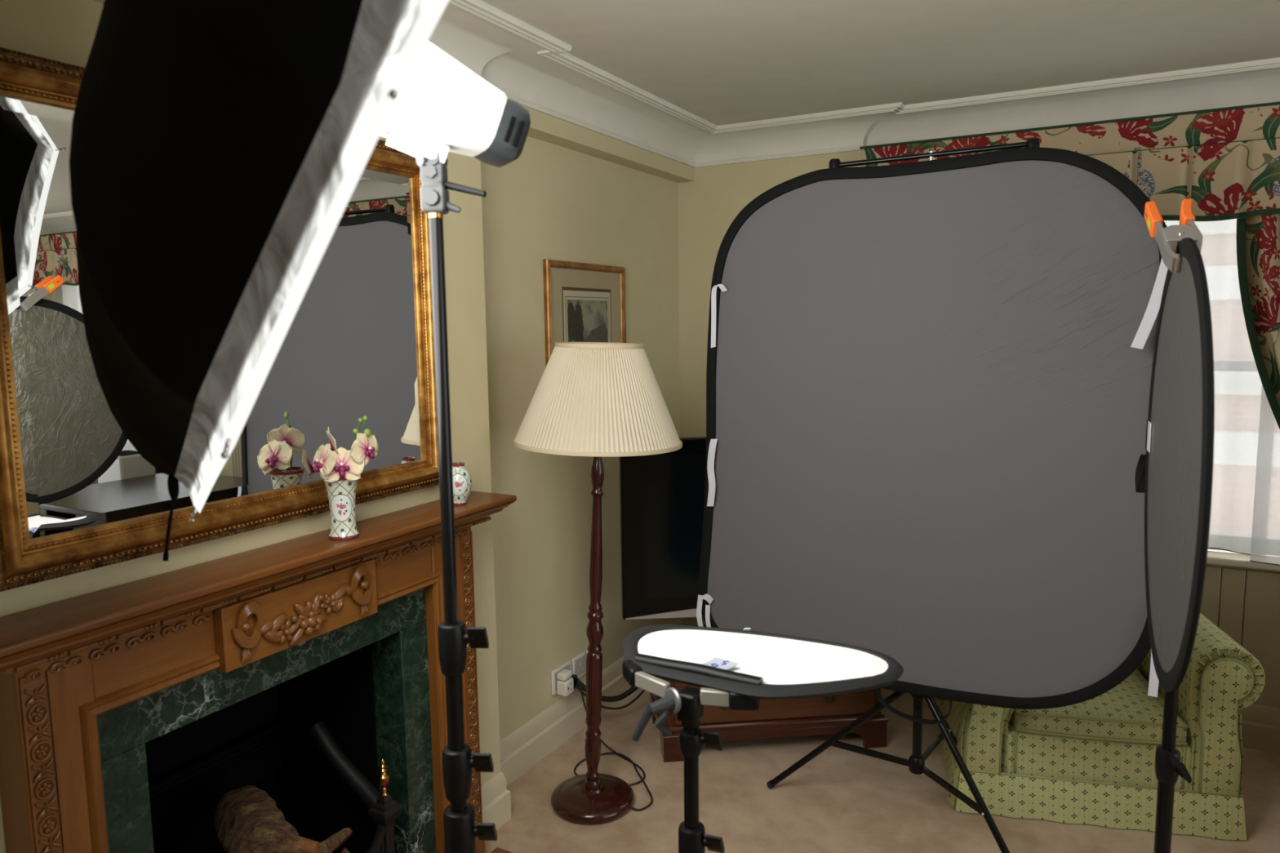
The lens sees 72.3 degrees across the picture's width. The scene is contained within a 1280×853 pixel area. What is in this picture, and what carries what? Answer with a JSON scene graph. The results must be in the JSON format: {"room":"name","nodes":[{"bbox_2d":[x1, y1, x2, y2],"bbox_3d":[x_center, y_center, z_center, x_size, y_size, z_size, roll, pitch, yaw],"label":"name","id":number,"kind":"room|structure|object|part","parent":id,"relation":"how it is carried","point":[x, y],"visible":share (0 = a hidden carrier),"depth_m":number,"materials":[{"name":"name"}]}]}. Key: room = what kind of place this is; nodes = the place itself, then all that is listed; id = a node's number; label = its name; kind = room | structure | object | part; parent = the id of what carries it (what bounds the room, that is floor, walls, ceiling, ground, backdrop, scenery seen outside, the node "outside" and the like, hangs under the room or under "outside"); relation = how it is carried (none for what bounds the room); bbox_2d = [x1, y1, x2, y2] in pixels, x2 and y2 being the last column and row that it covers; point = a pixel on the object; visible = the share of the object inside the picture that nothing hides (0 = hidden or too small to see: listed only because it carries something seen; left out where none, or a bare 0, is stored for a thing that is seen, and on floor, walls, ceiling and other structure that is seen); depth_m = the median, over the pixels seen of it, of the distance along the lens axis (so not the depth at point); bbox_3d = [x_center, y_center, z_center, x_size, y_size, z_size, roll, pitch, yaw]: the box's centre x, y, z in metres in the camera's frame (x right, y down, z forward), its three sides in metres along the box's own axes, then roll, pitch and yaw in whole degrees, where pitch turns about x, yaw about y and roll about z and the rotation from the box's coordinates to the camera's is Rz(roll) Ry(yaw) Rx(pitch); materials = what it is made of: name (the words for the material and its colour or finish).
{"room":"living room","nodes":[
{"label":"living room","id":0,"kind":"room"},
{"bbox_2d":[0,0,500,852],"bbox_3d":[-1.808,0.289,0.986,0.710,2.445,4.350,3,8,28],"label":"wall","id":1,"kind":"structure","parent":0,"point":[64,31],"depth_m":2.52,"materials":[{"name":"paint"}]},
{"bbox_2d":[0,47,439,591],"bbox_3d":[-0.838,-0.233,1.943,0.049,0.920,1.170,3,8,28],"label":"wall mirror","id":2,"kind":"object","parent":1,"relation":"attached to","point":[77,495],"visible":0.42,"depth_m":1.73,"materials":[{"name":"mirror"}]},
{"bbox_2d":[480,136,679,741],"bbox_3d":[-0.251,-0.032,3.583,0.177,2.445,1.735,3,8,28],"label":"wall","id":3,"kind":"structure","parent":0,"point":[553,202],"depth_m":3.26,"materials":[{"name":"paint"}]},
{"bbox_2d":[551,660,571,695],"bbox_3d":[-0.301,0.969,3.377,0.012,0.095,0.132,3,8,28],"label":"wall socket","id":4,"kind":"object","parent":3,"relation":"attached to","point":[567,665],"visible":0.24,"depth_m":3.33,"materials":[{"name":"white plastic"}]},
{"bbox_2d":[556,677,573,696],"bbox_3d":[-0.286,0.993,3.346,0.046,0.057,0.057,3,8,28],"label":"plug adaptor","id":5,"kind":"object","parent":4,"relation":"attached to","point":[564,688],"visible":0.91,"depth_m":3.33,"materials":[{"name":"white plastic"}]},
{"bbox_2d":[556,669,572,680],"bbox_3d":[-0.288,0.949,3.342,0.042,0.028,0.057,3,8,28],"label":"plug","id":6,"kind":"object","parent":5,"relation":"attached to","point":[565,674],"visible":1,"depth_m":3.33,"materials":[{"name":"white plastic"}]},
{"bbox_2d":[571,674,577,688],"bbox_3d":[-0.265,0.989,3.393,0.036,0.050,0.040,3,8,28],"label":"plug","id":7,"kind":"object","parent":4,"relation":"attached to","point":[575,679],"visible":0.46,"depth_m":3.38,"materials":[{"name":"black plastic"}]},
{"bbox_2d":[575,685,644,710],"bbox_3d":[-0.078,1.055,3.508,0.086,0.138,0.407,6,9,44],"label":"cable","id":8,"kind":"object","parent":7,"relation":"attached to","point":[577,687],"visible":0.53,"depth_m":3.49,"materials":[{"name":"black rubber"}]},
{"bbox_2d":[571,651,586,678],"bbox_3d":[-0.242,0.956,3.488,0.012,0.092,0.092,3,8,28],"label":"wall socket","id":9,"kind":"object","parent":3,"relation":"attached to","point":[579,662],"visible":0.94,"depth_m":3.48,"materials":[{"name":"white plastic"}]},
{"bbox_2d":[481,617,683,830],"bbox_3d":[-0.160,1.123,3.507,0.154,0.165,1.830,3,8,28],"label":"baseboard","id":10,"kind":"structure","parent":3,"relation":"attached to","point":[527,745],"depth_m":3.23,"materials":[{"name":"beige"}]},
{"bbox_2d":[542,258,626,365],"bbox_3d":[-0.201,-0.350,3.435,0.020,0.570,0.575,3,8,28],"label":"framed print","id":11,"kind":"object","parent":3,"relation":"attached to","point":[584,302],"visible":0.65,"depth_m":3.39,"materials":[{"name":"gold metal"}]},
{"bbox_2d":[576,680,638,702],"bbox_3d":[-0.085,1.030,3.504,0.391,0.122,0.077,-7,9,-42],"label":"cable","id":12,"kind":"object","parent":3,"relation":"attached to","point":[616,698],"visible":0.38,"depth_m":3.47,"materials":[{"name":"black rubber"}]},
{"bbox_2d":[523,106,694,182],"bbox_3d":[-0.173,-1.143,3.347,0.085,0.187,1.635,3,8,28],"label":"ceiling beam","id":13,"kind":"structure","parent":3,"relation":"attached to","point":[544,127],"depth_m":3.36,"materials":[{"name":"paint"}]},
{"bbox_2d":[481,0,1279,125],"bbox_3d":[1.163,-0.939,0.284,6.500,0.080,6.200,3,8,28],"label":"ceiling","id":14,"kind":"structure","parent":0,"point":[721,62],"depth_m":2.68,"materials":[{"name":"paint"}]},
{"bbox_2d":[484,688,1279,852],"bbox_3d":[1.196,1.569,0.575,6.500,0.080,6.200,3,8,28],"label":"floor","id":15,"kind":"structure","parent":0,"point":[840,801],"depth_m":2.90,"materials":[{"name":"carpet"}]},
{"bbox_2d":[0,490,516,852],"bbox_3d":[-0.984,0.814,2.167,0.673,1.110,1.418,3,8,28],"label":"fireplace","id":16,"kind":"object","parent":15,"relation":"on","point":[129,711],"visible":0.91,"depth_m":2.02,"materials":[{"name":"brown wood"}]},
{"bbox_3d":[-0.771,0.319,1.990,0.168,0.055,1.400,3,8,28],"label":"bed moulding","id":17,"kind":"part","parent":16,"relation":"part of","materials":[{"name":"brown wood"}]},
{"bbox_2d":[0,490,516,657],"bbox_3d":[-0.770,0.282,1.986,0.171,0.018,1.418,3,8,28],"label":"mantel shelf","id":18,"kind":"object","parent":16,"relation":"attached to","point":[37,629],"depth_m":1.74,"materials":[{"name":"brown wood"}]},
{"bbox_3d":[-0.778,0.897,2.043,0.040,0.907,0.966,3,8,28],"label":"moulding","id":19,"kind":"part","parent":16,"relation":"part of","materials":[{"name":"brown wood"}]},
{"bbox_3d":[-0.763,0.416,1.983,0.029,0.136,0.425,3,8,28],"label":"panel","id":20,"kind":"part","parent":16,"relation":"part of","materials":[{"name":"brown wood"}]},
{"bbox_2d":[322,476,359,540],"bbox_3d":[-0.702,0.187,2.064,0.087,0.150,0.087,-2,7,-14],"label":"porcelain vase","id":21,"kind":"object","parent":16,"relation":"on","point":[341,493],"visible":0.84,"depth_m":2.04,"materials":[{"name":"white ceramic"}]},
{"bbox_2d":[312,415,378,482],"bbox_3d":[-0.701,0.114,2.064,0.140,0.277,0.140,3,8,28],"label":"orchid spray","id":22,"kind":"object","parent":21,"relation":"in","point":[331,463],"visible":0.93,"depth_m":2.02,"materials":[{"name":"white plant"}]},
{"bbox_3d":[-0.685,0.118,2.063,0.084,0.269,0.026,-4,7,-23],"label":"flower stem","id":23,"kind":"part","parent":22,"relation":"part of","materials":[{"name":"green plant"}]},
{"bbox_2d":[452,462,471,505],"bbox_3d":[-0.504,0.159,2.434,0.073,0.116,0.073,-2,7,-10],"label":"porcelain vase","id":24,"kind":"object","parent":16,"relation":"on","point":[462,480],"visible":0.72,"depth_m":2.41,"materials":[{"name":"white ceramic"}]},
{"bbox_2d":[308,721,401,852],"bbox_3d":[-0.869,1.111,2.119,0.397,0.516,0.613,3,8,28],"label":"grate","id":25,"kind":"object","parent":15,"relation":"on","point":[383,810],"visible":0.91,"depth_m":2.31,"materials":[{"name":"black metal"}]},
{"bbox_2d":[213,785,319,852],"bbox_3d":[-0.924,0.999,2.145,0.186,0.157,0.321,-6,8,-37],"label":"log","id":26,"kind":"object","parent":25,"relation":"in","point":[247,820],"visible":1,"depth_m":2.08,"materials":[{"name":"brown wood"}]},
{"bbox_3d":[-0.785,0.925,2.367,0.294,0.206,0.049,4,8,33],"label":"arm","id":27,"kind":"part","parent":25,"relation":"part of","materials":[{"name":"black metal"}]},
{"bbox_2d":[340,847,350,852],"bbox_3d":[-0.754,1.141,2.218,0.076,0.120,0.226,1,7,18],"label":"log","id":28,"kind":"object","parent":25,"relation":"in","point":[344,850],"visible":1,"depth_m":2.27,"materials":[{"name":"brown wood"}]},
{"bbox_2d":[317,827,352,852],"bbox_3d":[-0.774,1.048,2.214,0.038,0.058,0.138,0,7,10],"label":"log","id":29,"kind":"object","parent":28,"relation":"on","point":[336,840],"visible":0.96,"depth_m":2.19,"materials":[{"name":"brown wood"}]},
{"bbox_3d":[-0.668,1.151,2.315,0.060,0.385,0.060,3,8,28],"label":"corner post","id":30,"kind":"part","parent":25,"relation":"part of","materials":[{"name":"black metal"}]},
{"bbox_2d":[415,151,497,852],"bbox_3d":[-0.173,0.536,1.263,0.714,1.849,0.822,3,8,28],"label":"stand","id":31,"kind":"object","parent":15,"relation":"on","point":[460,831],"visible":0.99,"depth_m":1.27,"materials":[{"name":"black metal"}]},
{"bbox_3d":[-0.286,-0.369,1.198,0.028,0.028,0.007,-1,7,0],"label":"tilt knob","id":32,"kind":"part","parent":31,"relation":"part of","materials":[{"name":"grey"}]},
{"bbox_2d":[380,40,530,167],"bbox_3d":[-0.272,-0.448,1.208,0.240,0.175,0.112,-5,8,-30],"label":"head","id":33,"kind":"object","parent":31,"relation":"on","point":[443,106],"visible":0.78,"depth_m":1.18},
{"bbox_2d":[69,0,448,560],"bbox_3d":[-0.447,-0.366,1.096,0.462,1.105,1.030,-5,8,-32],"label":"softbox","id":34,"kind":"object","parent":33,"relation":"attached to","point":[220,148],"visible":1,"depth_m":0.79,"materials":[{"name":"black fabric"}]},
{"bbox_3d":[-0.303,-0.382,1.196,0.081,0.046,0.032,-4,8,-29],"label":"mount rail","id":35,"kind":"part","parent":33,"relation":"part of","materials":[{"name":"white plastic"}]},
{"bbox_3d":[-0.244,-0.331,1.217,0.062,0.024,0.011,-1,7,1],"label":"tilt lever","id":36,"kind":"part","parent":31,"relation":"part of","materials":[{"name":"black plastic"}]},
{"bbox_3d":[-0.245,0.311,1.290,0.039,0.039,0.024,0,7,3],"label":"locking knob","id":37,"kind":"part","parent":31,"relation":"part of","materials":[{"name":"black plastic"}]},
{"bbox_3d":[-0.242,0.504,1.313,0.040,0.039,0.024,0,7,3],"label":"locking knob","id":38,"kind":"part","parent":31,"relation":"part of","materials":[{"name":"black plastic"}]},
{"bbox_3d":[-0.239,0.614,1.325,0.040,0.039,0.024,0,7,3],"label":"locking knob","id":39,"kind":"part","parent":31,"relation":"part of","materials":[{"name":"black plastic"}]},
{"bbox_2d":[490,847,513,852],"bbox_3d":[-0.549,1.374,1.968,0.465,0.029,1.345,3,8,28],"label":"hearth","id":40,"kind":"object","parent":15,"relation":"on","point":[497,850],"visible":1,"depth_m":2.64,"materials":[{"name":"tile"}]},
{"bbox_2d":[512,342,682,824],"bbox_3d":[-0.129,0.500,2.862,0.543,1.548,0.543,3,8,28],"label":"floor lamp","id":41,"kind":"object","parent":15,"relation":"on","point":[598,400],"visible":1,"depth_m":2.66,"materials":[{"name":"brown wood"}]},
{"bbox_3d":[-0.153,0.596,2.873,0.080,1.244,0.064,3,8,28],"label":"stem","id":42,"kind":"part","parent":41,"relation":"part of","materials":[{"name":"brown wood"}]},
{"bbox_3d":[-0.137,-0.102,2.792,0.536,0.324,0.536,3,8,28],"label":"lamp shade","id":43,"kind":"part","parent":41,"relation":"part of","materials":[{"name":"fabric"}]},
{"bbox_2d":[571,675,653,811],"bbox_3d":[-0.111,1.111,3.138,0.217,0.276,0.540,-6,9,-40],"label":"cable","id":44,"kind":"object","parent":15,"relation":"on","point":[624,757],"visible":0.75,"depth_m":3.19,"materials":[{"name":"black rubber"}]},
{"bbox_2d":[622,653,763,852],"bbox_3d":[0.189,0.921,1.439,0.699,1.034,0.804,3,8,28],"label":"stand","id":45,"kind":"object","parent":15,"relation":"on","point":[688,704],"visible":0.91,"depth_m":1.44,"materials":[{"name":"black metal"}]},
{"bbox_3d":[0.021,0.433,1.467,0.073,0.028,0.014,6,9,44],"label":"bracket arm","id":46,"kind":"part","parent":45,"relation":"part of","materials":[{"name":"grey"}]},
{"bbox_3d":[0.021,0.469,1.399,0.068,0.071,0.028,-2,7,-13],"label":"locking lever","id":47,"kind":"part","parent":45,"relation":"part of","materials":[{"name":"grey plastic"}]},
{"bbox_2d":[664,687,681,714],"bbox_3d":[0.052,0.442,1.409,0.010,0.042,0.042,-5,8,-34],"label":"washer","id":48,"kind":"object","parent":45,"relation":"in","point":[673,698],"depth_m":1.40,"materials":[{"name":"silver metal"}]},
{"bbox_3d":[0.113,0.514,1.434,0.039,0.039,0.024,2,7,21],"label":"locking knob","id":49,"kind":"part","parent":45,"relation":"part of","materials":[{"name":"black plastic"}]},
{"bbox_3d":[0.118,0.692,1.454,0.040,0.039,0.024,2,7,21],"label":"locking knob","id":50,"kind":"part","parent":45,"relation":"part of","materials":[{"name":"black plastic"}]},
{"bbox_3d":[0.124,0.440,1.420,0.053,0.028,0.014,0,7,8],"label":"bracket arm","id":51,"kind":"part","parent":45,"relation":"part of","materials":[{"name":"grey"}]},
{"bbox_2d":[622,624,903,699],"bbox_3d":[0.189,0.405,1.530,0.504,0.025,0.272,3,8,28],"label":"reflector","id":52,"kind":"object","parent":45,"relation":"on","point":[789,667],"visible":0.98,"depth_m":1.52,"materials":[{"name":"white reflective fabric"},{"name":"black fabric rim"}]},
{"bbox_3d":[0.200,0.408,1.540,0.448,0.008,0.229,3,8,28],"label":"white panel","id":53,"kind":"part","parent":52,"relation":"part of","materials":[{"name":"white fabric"}]},
{"bbox_2d":[649,624,888,762],"bbox_3d":[0.486,1.018,3.437,0.867,0.372,0.408,-1,7,-6],"label":"tv stand","id":54,"kind":"object","parent":15,"relation":"on","point":[824,715],"visible":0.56,"depth_m":3.26,"materials":[{"name":"brown wood"}]},
{"bbox_2d":[618,435,706,626],"bbox_3d":[0.478,0.430,3.409,1.110,0.800,0.250,-1,7,-6],"label":"television","id":55,"kind":"object","parent":54,"relation":"on","point":[662,495],"visible":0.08,"depth_m":3.32,"materials":[{"name":"black plastic"},{"name":"black glass"}]},
{"bbox_3d":[0.308,1.023,3.221,0.044,0.044,0.011,-1,7,-6],"label":"ring pull","id":56,"kind":"part","parent":54,"relation":"part of","materials":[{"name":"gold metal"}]},
{"bbox_3d":[0.486,1.089,3.447,0.859,0.032,0.404,-1,7,-6],"label":"moulding","id":57,"kind":"part","parent":54,"relation":"part of","materials":[{"name":"brown wood"}]},
{"bbox_3d":[0.506,0.994,3.252,0.761,0.190,0.012,-1,7,-6],"label":"drawer","id":58,"kind":"part","parent":54,"relation":"part of","materials":[{"name":"brown wood"}]},
{"bbox_3d":[0.713,1.012,3.267,0.044,0.044,0.011,-1,7,-6],"label":"ring pull","id":59,"kind":"part","parent":54,"relation":"part of","materials":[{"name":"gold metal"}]},
{"bbox_2d":[766,137,1039,852],"bbox_3d":[0.960,0.220,2.793,0.616,2.093,0.916,-7,9,-44],"label":"stand","id":60,"kind":"object","parent":15,"relation":"on","point":[915,762],"visible":0.65,"depth_m":2.67,"materials":[{"name":"black metal"}]},
{"bbox_3d":[0.648,1.023,2.880,0.487,0.478,0.021,3,8,31],"label":"leg","id":61,"kind":"part","parent":60,"relation":"part of","materials":[{"name":"black metal"}]},
{"bbox_2d":[696,146,1168,724],"bbox_3d":[0.798,0.070,2.567,1.401,1.675,0.089,3,8,28],"label":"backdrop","id":62,"kind":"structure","parent":60,"relation":"hanging from","point":[928,382],"depth_m":2.54,"materials":[{"name":"grey fabric"}]},
{"bbox_3d":[1.028,1.012,2.931,0.021,0.478,0.465,5,9,40],"label":"leg","id":63,"kind":"part","parent":60,"relation":"part of","materials":[{"name":"black metal"}]},
{"bbox_3d":[0.973,1.058,2.545,0.359,0.477,0.253,3,8,28],"label":"leg","id":64,"kind":"part","parent":60,"relation":"part of","materials":[{"name":"black metal"}]},
{"bbox_2d":[934,613,1265,840],"bbox_3d":[1.521,0.834,3.074,0.902,0.788,0.719,1,7,13],"label":"armchair","id":65,"kind":"object","parent":15,"relation":"on","point":[1091,762],"visible":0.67,"depth_m":2.76,"materials":[{"name":"green fabric"}]},
{"bbox_3d":[1.177,0.859,3.138,0.204,0.477,0.633,1,7,13],"label":"arm","id":66,"kind":"part","parent":65,"relation":"part of","materials":[{"name":"green fabric"}]},
{"bbox_3d":[1.111,0.911,2.831,0.136,0.436,0.020,1,7,13],"label":"facing panel","id":67,"kind":"part","parent":65,"relation":"part of","materials":[{"name":"green fabric"}]},
{"bbox_3d":[1.512,1.039,3.114,0.585,0.175,0.673,1,7,13],"label":"seat rail","id":68,"kind":"part","parent":65,"relation":"part of","materials":[{"name":"green fabric"}]},
{"bbox_2d":[1011,668,1186,742],"bbox_3d":[1.504,0.907,2.997,0.487,0.108,0.533,1,7,13],"label":"seat cushion","id":69,"kind":"object","parent":65,"relation":"on","point":[1126,713],"depth_m":2.77,"materials":[{"name":"green fabric"}]},
{"bbox_3d":[1.858,0.868,2.984,0.204,0.477,0.633,1,7,13],"label":"arm","id":70,"kind":"part","parent":65,"relation":"part of","materials":[{"name":"green fabric"}]},
{"bbox_3d":[1.784,0.919,2.678,0.136,0.436,0.020,1,7,13],"label":"facing panel","id":71,"kind":"part","parent":65,"relation":"part of","materials":[{"name":"green fabric"}]},
{"bbox_2d":[1153,687,1191,852],"bbox_3d":[1.028,0.667,1.510,0.654,1.500,0.752,3,8,28],"label":"stand","id":72,"kind":"object","parent":15,"relation":"on","point":[1168,765],"visible":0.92,"depth_m":1.54,"materials":[{"name":"black metal"}]},
{"bbox_2d":[1135,237,1214,692],"bbox_3d":[0.922,0.061,1.520,0.027,0.758,0.805,2,7,24],"label":"reflector","id":73,"kind":"object","parent":72,"relation":"attached to","point":[1175,475],"visible":1,"depth_m":1.39,"materials":[{"name":"grey fabric"}]},
{"bbox_2d":[1144,198,1202,273],"bbox_3d":[0.922,-0.330,1.513,0.074,0.135,0.152,2,7,21],"label":"clamp","id":74,"kind":"object","parent":73,"relation":"attached to","point":[1167,238],"visible":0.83,"depth_m":1.50,"materials":[{"name":"silver metal"}]},
{"bbox_3d":[0.900,-0.311,1.502,0.019,0.095,0.101,1,7,12],"label":"jaw lever","id":75,"kind":"part","parent":74,"relation":"part of","materials":[{"name":"silver metal"}]},
{"bbox_3d":[0.925,-0.307,1.505,0.053,0.031,0.032,3,8,28],"label":"cheek plate","id":76,"kind":"part","parent":74,"relation":"part of","materials":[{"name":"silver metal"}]},
{"bbox_3d":[0.917,-0.328,1.486,0.053,0.031,0.032,3,8,28],"label":"cheek plate","id":77,"kind":"part","parent":74,"relation":"part of","materials":[{"name":"silver metal"}]},
{"bbox_3d":[0.938,-0.313,1.482,0.021,0.089,0.098,2,7,25],"label":"jaw lever","id":78,"kind":"part","parent":74,"relation":"part of","materials":[{"name":"silver metal"}]},
{"bbox_3d":[0.935,0.592,1.520,0.024,0.039,0.039,-1,7,-1],"label":"locking knob","id":79,"kind":"part","parent":72,"relation":"part of","materials":[{"name":"black plastic"}]},
{"bbox_2d":[677,150,1279,645],"bbox_3d":[2.728,-0.001,2.975,6.000,2.445,0.215,3,8,28],"label":"wall","id":80,"kind":"structure","parent":0,"point":[708,205],"depth_m":4.07,"materials":[{"name":"paint"}]},
{"bbox_2d":[427,0,1279,168],"bbox_3d":[1.374,-0.821,0.093,5.738,0.137,6.040,3,8,28],"label":"trim","id":81,"kind":"structure","parent":80,"relation":"attached to","point":[534,68],"depth_m":3.24,"materials":[{"name":"paint"}]},
{"bbox_2d":[684,617,1279,753],"bbox_3d":[1.468,1.082,3.680,2.812,0.165,0.064,3,8,28],"label":"baseboard","id":82,"kind":"structure","parent":80,"relation":"attached to","point":[1260,724],"depth_m":3.25,"materials":[{"name":"beige paint"}]},
{"bbox_2d":[859,101,1279,221],"bbox_3d":[1.786,-0.926,3.221,1.940,0.383,0.154,3,8,28],"label":"pelmet","id":83,"kind":"object","parent":80,"relation":"attached to","point":[1226,160],"visible":0.45,"depth_m":3.08,"materials":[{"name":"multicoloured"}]},
{"bbox_2d":[1164,218,1262,555],"bbox_3d":[1.688,-0.178,3.412,1.301,1.277,0.045,3,8,28],"label":"sheer curtain","id":84,"kind":"object","parent":83,"relation":"hanging from","point":[1237,382],"visible":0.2,"depth_m":3.17,"materials":[{"name":"grey fabric"}]},
{"bbox_3d":[1.760,-0.744,3.188,1.930,0.030,0.033,3,8,28],"label":"hem trim","id":85,"kind":"part","parent":83,"relation":"part of","materials":[{"name":"green"}]},
{"bbox_2d":[1235,213,1279,429],"bbox_3d":[2.408,0.215,3.019,0.683,1.915,0.083,3,8,28],"label":"floral curtain","id":86,"kind":"object","parent":83,"relation":"hanging from","point":[1258,237],"visible":0.94,"depth_m":3.06,"materials":[{"name":"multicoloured fabric"}]},
{"bbox_2d":[1249,357,1279,565],"bbox_3d":[2.263,-0.140,3.078,0.129,1.290,0.011,2,7,25],"label":"sheer curtain","id":87,"kind":"object","parent":83,"relation":"hanging from","point":[1265,533],"visible":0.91,"depth_m":3.13,"materials":[{"name":"grey fabric"}]},
{"bbox_2d":[1200,565,1279,708],"bbox_3d":[1.850,0.794,3.481,1.952,0.572,0.012,3,8,28],"label":"wainscoting","id":88,"kind":"structure","parent":80,"relation":"attached to","point":[1260,637],"depth_m":3.24,"materials":[{"name":"beige paint"}]},
{"bbox_2d":[1206,548,1279,571],"bbox_3d":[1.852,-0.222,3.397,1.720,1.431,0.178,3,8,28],"label":"window sill","id":89,"kind":"structure","parent":80,"relation":"in","point":[1220,558],"depth_m":3.22,"materials":[{"name":"white paint"}]},
{"label":"outside","id":90,"kind":"structure","parent":0,"visible":0},
{"bbox_2d":[1208,549,1237,553],"bbox_3d":[5.231,0.847,7.727,16.000,5.600,0.520,3,8,28],"label":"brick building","id":91,"kind":"structure","parent":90,"point":[1208,549],"depth_m":7.67,"materials":[{"name":"white"}]}
]}

